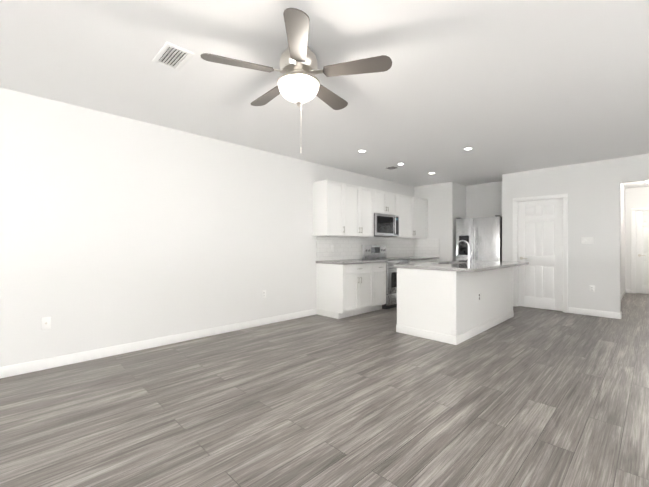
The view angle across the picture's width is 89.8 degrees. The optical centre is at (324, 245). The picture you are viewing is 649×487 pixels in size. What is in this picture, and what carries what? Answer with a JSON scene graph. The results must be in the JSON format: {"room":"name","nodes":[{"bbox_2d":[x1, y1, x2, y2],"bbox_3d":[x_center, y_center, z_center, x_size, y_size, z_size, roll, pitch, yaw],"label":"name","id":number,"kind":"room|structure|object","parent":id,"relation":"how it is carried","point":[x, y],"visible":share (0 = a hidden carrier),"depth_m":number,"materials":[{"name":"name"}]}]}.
{"room":"kitchen","nodes":[
{"label":"kitchen","id":0,"kind":"room"},
{"bbox_2d":[0,293,648,486],"bbox_3d":[2.241,1.234,3.401,14.800,0.100,7.100,0,0,-44],"label":"floor","id":1,"kind":"structure","parent":0,"point":[529,397],"depth_m":2.36,"materials":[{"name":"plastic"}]},
{"bbox_2d":[316,259,386,318],"bbox_3d":[0.504,0.720,5.790,1.207,0.920,0.650,0,0,-44],"label":"base cabinet","id":2,"kind":"object","parent":1,"relation":"on","point":[348,288],"visible":1,"depth_m":5.46,"materials":[{"name":"white wood"}]},
{"bbox_2d":[362,245,409,308],"bbox_3d":[1.240,0.579,6.449,0.754,1.200,0.686,0,0,-44],"label":"range","id":3,"kind":"object","parent":1,"relation":"on","point":[377,252],"visible":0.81,"depth_m":6.17,"materials":[{"name":"grey metal"}]},
{"bbox_2d":[410,260,421,263],"bbox_3d":[1.668,0.739,6.955,0.554,0.879,0.617,0,0,-44],"label":"base cabinet","id":4,"kind":"object","parent":1,"relation":"on","point":[411,261],"depth_m":6.74,"materials":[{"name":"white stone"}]},
{"bbox_2d":[390,256,437,259],"bbox_3d":[1.939,0.278,7.206,1.294,0.040,0.637,0,0,-44],"label":"countertop","id":5,"kind":"structure","parent":4,"relation":"on","point":[413,257],"depth_m":7.16,"materials":[{"name":"grey stone"}]},
{"bbox_2d":[422,260,437,262],"bbox_3d":[2.089,0.738,7.368,0.854,0.879,0.617,0,0,-44],"label":"base cabinet","id":6,"kind":"object","parent":1,"relation":"on","point":[423,261],"depth_m":7.13,"materials":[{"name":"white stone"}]},
{"bbox_2d":[396,268,513,344],"bbox_3d":[2.062,0.742,4.953,2.226,0.879,0.853,0,0,-44],"label":"kitchen island","id":7,"kind":"object","parent":1,"relation":"on","point":[455,302],"depth_m":4.24,"materials":[{"name":"white"}]},
{"bbox_2d":[394,260,528,271],"bbox_3d":[2.138,0.281,4.875,2.260,0.040,1.070,0,0,-44],"label":"island countertop","id":8,"kind":"structure","parent":7,"relation":"on","point":[455,265],"depth_m":4.33,"materials":[{"name":"grey stone"}]},
{"bbox_2d":[456,240,471,263],"bbox_3d":[2.063,0.087,4.831,0.091,0.346,0.224,0,0,-44],"label":"kitchen faucet","id":9,"kind":"object","parent":8,"relation":"on","point":[468,259],"visible":1,"depth_m":4.76,"materials":[{"name":"silver metal"}]},
{"bbox_2d":[456,215,501,260],"bbox_3d":[3.441,0.280,7.105,0.757,1.795,0.900,0,0,-44],"label":"refrigerator","id":10,"kind":"object","parent":1,"relation":"on","point":[482,236],"visible":0.52,"depth_m":6.83,"materials":[{"name":"grey metal"}]},
{"bbox_2d":[0,87,648,366],"bbox_3d":[2.248,-0.117,3.406,14.520,2.600,6.800,0,0,-44],"label":"wall","id":11,"kind":"structure","parent":0,"point":[115,230],"depth_m":3.95,"materials":[{"name":"white paint"}]},
{"bbox_2d":[41,317,50,329],"bbox_3d":[-2.670,0.744,3.123,0.070,0.114,0.014,0,0,-44],"label":"outlet plate","id":12,"kind":"object","parent":11,"relation":"attached to","point":[45,322],"visible":1,"depth_m":3.12,"materials":[{"name":"white plastic"}]},
{"bbox_2d":[0,309,315,377],"bbox_3d":[-2.621,1.134,3.176,6.945,0.100,0.013,0,0,-44],"label":"baseboard","id":13,"kind":"structure","parent":11,"relation":"attached to","point":[28,367],"depth_m":3.64,"materials":[{"name":"white wood"}]},
{"bbox_2d":[313,180,348,235],"bbox_3d":[0.087,-0.625,5.592,0.478,0.910,0.348,0,0,-44],"label":"upper cabinet","id":14,"kind":"object","parent":11,"relation":"attached to","point":[340,209],"depth_m":5.46,"materials":[{"name":"white wood"}]},
{"bbox_2d":[349,184,372,235],"bbox_3d":[0.496,-0.626,5.993,0.895,0.910,0.348,0,0,-44],"label":"upper cabinet","id":15,"kind":"object","parent":11,"relation":"attached to","point":[360,198],"depth_m":5.90,"materials":[{"name":"white wood"}]},
{"bbox_2d":[316,236,438,260],"bbox_3d":[1.242,0.044,6.523,3.248,0.427,0.638,0,0,-44],"label":"tile backsplash","id":16,"kind":"structure","parent":11,"relation":"attached to","point":[334,248],"depth_m":6.59,"materials":[{"name":"white tile"}]},
{"bbox_2d":[373,189,396,215],"bbox_3d":[1.102,-0.854,6.587,0.797,0.455,0.348,0,0,-44],"label":"upper cabinet","id":17,"kind":"object","parent":11,"relation":"attached to","point":[384,202],"depth_m":6.42,"materials":[{"name":"white wood"}]},
{"bbox_2d":[374,213,398,236],"bbox_3d":[1.135,-0.407,6.553,0.788,0.428,0.440,0,0,-44],"label":"microwave","id":18,"kind":"object","parent":17,"relation":"attached to","point":[386,225],"visible":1,"depth_m":6.39,"materials":[{"name":"grey metal"}]},
{"bbox_2d":[383,194,416,238],"bbox_3d":[1.636,-0.627,7.111,0.693,0.910,0.348,0,0,-44],"label":"upper cabinet","id":19,"kind":"object","parent":11,"relation":"attached to","point":[406,205],"depth_m":7.03,"materials":[{"name":"white wood"}]},
{"bbox_2d":[417,198,427,238],"bbox_3d":[2.050,-0.628,7.517,0.695,0.910,0.348,0,0,-44],"label":"upper cabinet","id":20,"kind":"object","parent":11,"relation":"attached to","point":[422,204],"depth_m":7.49,"materials":[{"name":"white wood"}]},
{"bbox_2d":[513,193,567,312],"bbox_3d":[4.016,0.129,6.079,0.160,2.100,0.872,0,0,-44],"label":"pantry door","id":21,"kind":"structure","parent":11,"relation":"in","point":[540,240],"depth_m":6.04,"materials":[{"name":"white wood"}]},
{"bbox_2d":[581,237,593,243],"bbox_3d":[4.474,-0.090,5.540,0.010,0.116,0.164,0,0,-44],"label":"switch plate","id":22,"kind":"object","parent":11,"relation":"attached to","point":[587,240],"visible":1,"depth_m":5.54,"materials":[{"name":"white plastic"}]},
{"bbox_2d":[590,285,594,291],"bbox_3d":[4.520,0.725,5.496,0.007,0.114,0.070,0,0,-44],"label":"outlet","id":23,"kind":"object","parent":11,"relation":"attached to","point":[592,288],"visible":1,"depth_m":5.49,"materials":[{"name":"white plastic"}]},
{"bbox_2d":[568,307,621,318],"bbox_3d":[4.532,1.130,5.482,0.013,0.100,0.688,0,0,-44],"label":"baseboard","id":24,"kind":"structure","parent":11,"relation":"attached to","point":[607,314],"depth_m":5.46,"materials":[{"name":"white wood"}]},
{"bbox_2d":[621,289,627,298],"bbox_3d":[6.156,1.128,6.779,3.880,0.100,0.040,0,0,-44],"label":"baseboard","id":25,"kind":"structure","parent":11,"relation":"attached to","point":[626,290],"depth_m":7.81,"materials":[{"name":"white wood"}]},
{"bbox_2d":[631,207,648,293],"bbox_3d":[8.005,0.127,7.724,0.160,2.100,1.052,0,0,-44],"label":"entry door","id":26,"kind":"structure","parent":11,"relation":"in","point":[639,250],"depth_m":7.97,"materials":[{"name":"white wood"}]},
{"bbox_2d":[0,0,648,188],"bbox_3d":[2.241,-1.466,3.397,14.800,0.100,7.100,0,0,-44],"label":"ceiling","id":27,"kind":"structure","parent":0,"point":[500,87],"depth_m":2.72,"materials":[{"name":"white paint"}]},
{"bbox_2d":[152,42,193,70],"bbox_3d":[-1.136,-1.407,2.438,0.195,0.014,0.320,0,0,-44],"label":"ceiling vent","id":28,"kind":"object","parent":27,"relation":"in","point":[172,56],"visible":1,"depth_m":2.42,"materials":[{"name":"white metal"}]},
{"bbox_2d":[200,8,391,151],"bbox_3d":[-0.205,-1.054,2.400,1.268,0.719,1.243,0,0,-44],"label":"ceiling fan","id":29,"kind":"object","parent":27,"relation":"hanging from","point":[298,82],"visible":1,"depth_m":2.25,"materials":[{"name":"silver metal"}]},
{"bbox_2d":[384,166,399,169],"bbox_3d":[1.226,-1.415,5.917,0.220,0.010,0.220,0,0,-44],"label":"ceiling vent","id":30,"kind":"object","parent":27,"relation":"in","point":[392,167],"visible":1,"depth_m":5.88,"materials":[{"name":"white metal"}]}
]}

